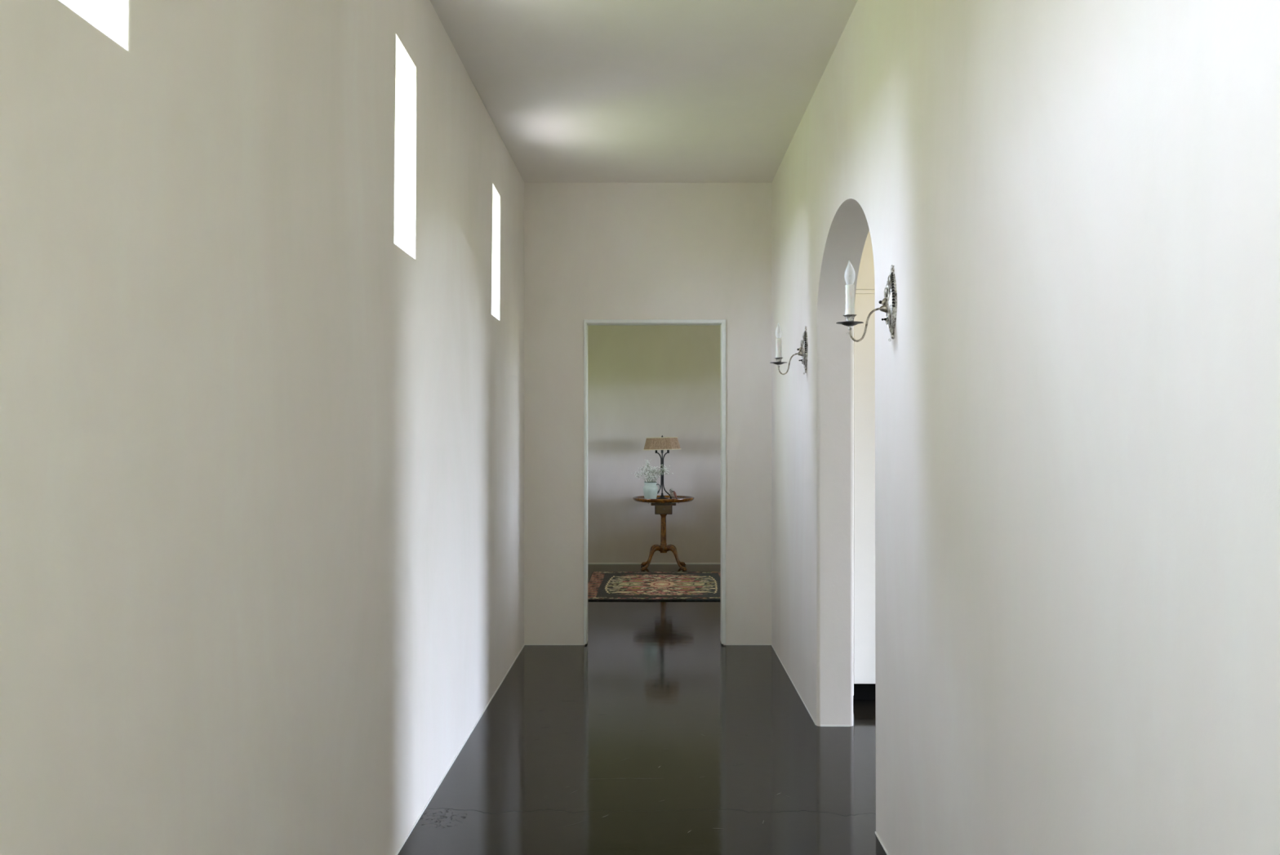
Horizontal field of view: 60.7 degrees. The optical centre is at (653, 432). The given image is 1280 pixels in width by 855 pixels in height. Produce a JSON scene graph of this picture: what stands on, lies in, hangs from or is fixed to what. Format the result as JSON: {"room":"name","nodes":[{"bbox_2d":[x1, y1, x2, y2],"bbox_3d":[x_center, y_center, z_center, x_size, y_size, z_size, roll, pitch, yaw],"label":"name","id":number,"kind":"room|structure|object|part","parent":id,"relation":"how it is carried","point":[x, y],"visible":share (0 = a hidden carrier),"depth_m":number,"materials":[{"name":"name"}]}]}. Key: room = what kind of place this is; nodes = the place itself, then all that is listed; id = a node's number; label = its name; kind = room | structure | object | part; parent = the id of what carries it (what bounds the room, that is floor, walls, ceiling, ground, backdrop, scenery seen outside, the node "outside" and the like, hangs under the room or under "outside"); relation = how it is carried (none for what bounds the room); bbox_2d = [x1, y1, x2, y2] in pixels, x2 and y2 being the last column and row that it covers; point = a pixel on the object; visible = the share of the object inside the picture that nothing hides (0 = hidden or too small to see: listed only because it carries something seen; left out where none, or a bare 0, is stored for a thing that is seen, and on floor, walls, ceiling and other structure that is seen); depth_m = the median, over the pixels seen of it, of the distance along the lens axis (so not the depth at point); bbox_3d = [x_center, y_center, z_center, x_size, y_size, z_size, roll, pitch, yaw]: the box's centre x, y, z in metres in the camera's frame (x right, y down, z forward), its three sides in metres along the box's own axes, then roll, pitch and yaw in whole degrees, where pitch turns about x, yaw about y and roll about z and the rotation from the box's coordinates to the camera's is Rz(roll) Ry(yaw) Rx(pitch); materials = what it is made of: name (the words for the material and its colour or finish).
{"room":"traditional dwelling","nodes":[
{"label":"traditional dwelling","id":0,"kind":"room"},
{"bbox_2d":[0,0,524,854],"bbox_3d":[-0.931,-0.118,2.000,0.216,2.957,10.000,0,0,0],"label":"wall","id":1,"kind":"structure","parent":0,"point":[261,262],"depth_m":2.21,"materials":[{"name":"paint"}]},
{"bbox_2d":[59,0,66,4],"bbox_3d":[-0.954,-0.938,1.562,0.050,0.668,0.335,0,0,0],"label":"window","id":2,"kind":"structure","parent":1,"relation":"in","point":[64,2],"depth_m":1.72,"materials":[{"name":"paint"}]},
{"bbox_2d":[395,644,524,854],"bbox_3d":[-0.827,1.357,1.998,0.004,0.007,9.996,0,0,0],"label":"baseboard","id":3,"kind":"structure","parent":1,"relation":"attached to","point":[474,726],"depth_m":4.43,"materials":[{"name":"paint"}]},
{"bbox_2d":[397,563,886,854],"bbox_3d":[1.900,1.460,4.165,9.200,0.200,14.730,0,0,0],"label":"floor","id":4,"kind":"structure","parent":0,"point":[652,735],"depth_m":4.61,"materials":[{"name":"concrete"}]},
{"bbox_2d":[587,571,720,600],"bbox_3d":[0.070,1.354,9.731,1.370,0.011,1.805,0,0,0],"label":"patterned rug","id":5,"kind":"object","parent":4,"relation":"on","point":[602,585],"visible":0.88,"depth_m":9.57,"materials":[{"name":"fabric"}]},
{"bbox_2d":[632,495,693,570],"bbox_3d":[0.096,1.004,10.950,0.618,0.712,0.622,0,0,-36],"label":"pedestal table","id":6,"kind":"object","parent":4,"relation":"on","point":[663,507],"visible":1,"depth_m":10.86,"materials":[{"name":"brown wood"}]},
{"bbox_2d":[643,481,660,498],"bbox_3d":[-0.034,0.580,10.930,0.152,0.179,0.152,0,0,43],"label":"ceramic jug","id":7,"kind":"object","parent":6,"relation":"on","point":[650,488],"visible":0.94,"depth_m":10.88,"materials":[{"name":"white ceramic"}]},
{"bbox_2d":[634,458,672,481],"bbox_3d":[-0.007,0.458,10.924,0.384,0.380,0.210,0,0,19],"label":"bunch","id":8,"kind":"object","parent":7,"relation":"in","point":[648,473],"visible":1,"depth_m":10.92,"materials":[{"name":"white plant"}]},
{"bbox_3d":[-0.006,1.240,11.056,0.049,0.226,0.254,0,0,-44],"label":"leg","id":9,"kind":"part","parent":6,"relation":"part of","materials":[{"name":"brown wood"}]},
{"bbox_3d":[-0.006,1.240,10.844,0.049,0.226,0.254,0,0,44],"label":"leg","id":10,"kind":"part","parent":6,"relation":"part of","materials":[{"name":"brown wood"}]},
{"bbox_2d":[643,435,681,498],"bbox_3d":[0.084,0.348,11.030,0.374,0.642,0.250,0,0,9],"label":"table lamp","id":11,"kind":"object","parent":6,"relation":"on","point":[662,443],"visible":0.92,"depth_m":10.94,"materials":[{"name":"beige fabric"}]},
{"bbox_3d":[0.031,0.433,11.017,0.097,0.472,0.033,0,0,0],"label":"rod","id":12,"kind":"part","parent":11,"relation":"part of","materials":[{"name":"black metal"}]},
{"bbox_3d":[0.084,0.111,11.030,0.365,0.131,0.242,0,0,9],"label":"lamp shade","id":13,"kind":"part","parent":11,"relation":"part of","materials":[{"name":"fabric"}]},
{"bbox_3d":[0.084,0.369,11.030,0.009,0.600,0.009,0,0,0],"label":"rod","id":14,"kind":"part","parent":11,"relation":"part of","materials":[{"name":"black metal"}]},
{"bbox_3d":[0.137,0.433,11.022,0.099,0.472,0.027,0,0,13],"label":"rod","id":15,"kind":"part","parent":11,"relation":"part of","materials":[{"name":"black metal"}]},
{"bbox_3d":[0.096,0.765,10.867,0.148,0.078,0.006,0,0,0],"label":"drawer","id":16,"kind":"part","parent":6,"relation":"part of","materials":[{"name":"brown wood"}]},
{"bbox_3d":[0.202,1.240,10.848,0.254,0.226,0.049,0,0,44],"label":"leg","id":17,"kind":"part","parent":6,"relation":"part of","materials":[{"name":"brown wood"}]},
{"bbox_2d":[669,488,677,498],"bbox_3d":[0.196,0.613,10.929,0.071,0.112,0.072,0,0,22],"label":"bird figurine","id":18,"kind":"object","parent":6,"relation":"on","point":[673,493],"visible":0.95,"depth_m":10.91,"materials":[{"name":"ceramic"}]},
{"bbox_3d":[0.198,1.240,11.056,0.049,0.226,0.254,0,0,44],"label":"leg","id":19,"kind":"part","parent":6,"relation":"part of","materials":[{"name":"brown wood"}]},
{"bbox_2d":[853,231,875,699],"bbox_3d":[2.164,-0.116,5.748,2.472,2.952,0.641,0,0,0],"label":"wall","id":20,"kind":"structure","parent":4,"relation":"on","point":[864,580],"depth_m":5.46,"materials":[{"name":"paint"}]},
{"bbox_3d":[2.200,-0.703,5.474,2.396,0.020,0.019,0,0,0],"label":"rail","id":21,"kind":"part","parent":20,"relation":"part of","materials":[{"name":"paint"}]},
{"bbox_3d":[1.300,-1.146,5.473,0.599,0.862,0.020,0,0,0],"label":"door","id":22,"kind":"part","parent":20,"relation":"part of","materials":[{"name":"paint"}]},
{"bbox_2d":[429,0,857,182],"bbox_3d":[1.900,-1.697,4.165,9.200,0.200,14.730,0,0,0],"label":"ceiling","id":23,"kind":"structure","parent":0,"point":[573,91],"depth_m":4.93,"materials":[{"name":"paint"}]},
{"bbox_2d":[524,182,771,644],"bbox_3d":[0.150,-0.118,7.060,5.700,2.957,0.120,0,0,0],"label":"wall","id":24,"kind":"structure","parent":0,"point":[593,251],"depth_m":7.00,"materials":[{"name":"paint"}]},
{"bbox_2d":[524,644,771,644],"bbox_3d":[-0.037,1.357,6.998,1.583,0.007,0.004,0,0,0],"label":"baseboard","id":25,"kind":"structure","parent":24,"relation":"attached to","point":[525,644],"depth_m":7.00,"materials":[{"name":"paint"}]},
{"bbox_2d":[583,319,725,644],"bbox_3d":[0.006,0.315,7.054,0.908,2.074,0.132,0,0,0],"label":"trim","id":26,"kind":"structure","parent":24,"relation":"attached to","point":[722,322],"depth_m":6.99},
{"bbox_2d":[587,325,720,562],"bbox_3d":[0.150,-0.118,11.430,5.700,2.957,0.200,0,0,0],"label":"wall","id":27,"kind":"structure","parent":0,"point":[644,381],"depth_m":11.33,"materials":[{"name":"paint"}]},
{"bbox_2d":[587,562,720,563],"bbox_3d":[0.150,1.355,11.327,5.300,0.010,0.006,0,0,0],"label":"baseboard","id":28,"kind":"structure","parent":27,"relation":"attached to","point":[588,562],"depth_m":11.32,"materials":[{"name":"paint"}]},
{"bbox_2d":[771,0,1279,854],"bbox_3d":[0.840,-0.118,2.000,0.172,2.957,10.000,0,0,0],"label":"wall","id":29,"kind":"structure","parent":0,"point":[1073,206],"depth_m":2.09,"materials":[{"name":"paint"}]},
{"bbox_2d":[769,325,808,374],"bbox_3d":[0.664,-0.413,5.404,0.180,0.257,0.104,0,0,0],"label":"candle sconce","id":30,"kind":"object","parent":29,"relation":"attached to","point":[803,349],"visible":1,"depth_m":5.39,"materials":[{"name":"silver metal"}]},
{"bbox_2d":[774,337,782,367],"bbox_3d":[0.616,-0.392,5.404,0.044,0.142,0.044,0,0,0],"label":"candle","id":31,"kind":"object","parent":30,"relation":"on","point":[778,357],"depth_m":5.39,"materials":[{"name":"wax"}]},
{"bbox_3d":[0.664,-0.338,5.404,0.101,0.107,0.007,0,0,0],"label":"arm","id":32,"kind":"part","parent":30,"relation":"part of","materials":[{"name":"grey metal"}]},
{"bbox_3d":[0.740,-0.409,5.404,0.028,0.230,0.104,0,0,0],"label":"plate","id":33,"kind":"part","parent":30,"relation":"part of","materials":[{"name":"silver metal"}]},
{"bbox_2d":[771,644,888,854],"bbox_3d":[0.829,1.357,1.998,0.158,0.006,9.996,0,0,0],"label":"baseboard","id":34,"kind":"structure","parent":29,"relation":"attached to","point":[877,834],"depth_m":5.11,"materials":[{"name":"paint"}]},
{"bbox_2d":[835,264,897,342],"bbox_3d":[0.664,-0.413,3.441,0.180,0.257,0.104,0,0,0],"label":"candle sconce","id":35,"kind":"object","parent":29,"relation":"attached to","point":[889,303],"visible":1,"depth_m":3.43,"materials":[{"name":"silver metal"}]},
{"bbox_2d":[843,284,856,329],"bbox_3d":[0.616,-0.392,3.441,0.044,0.142,0.044,0,0,0],"label":"candle","id":36,"kind":"object","parent":35,"relation":"on","point":[849,315],"depth_m":3.43,"materials":[{"name":"wax"}]},
{"bbox_3d":[0.616,-0.500,3.441,0.034,0.082,0.034,0,0,0],"label":"bulb","id":37,"kind":"part","parent":35,"relation":"part of","materials":[{"name":"clear glass"}]},
{"bbox_3d":[0.664,-0.338,3.441,0.101,0.107,0.007,0,0,0],"label":"arm","id":38,"kind":"part","parent":35,"relation":"part of","materials":[{"name":"grey metal"}]},
{"bbox_3d":[0.740,-0.409,3.441,0.028,0.230,0.104,0,0,0],"label":"plate","id":39,"kind":"part","parent":35,"relation":"part of","materials":[{"name":"silver metal"}]}
]}

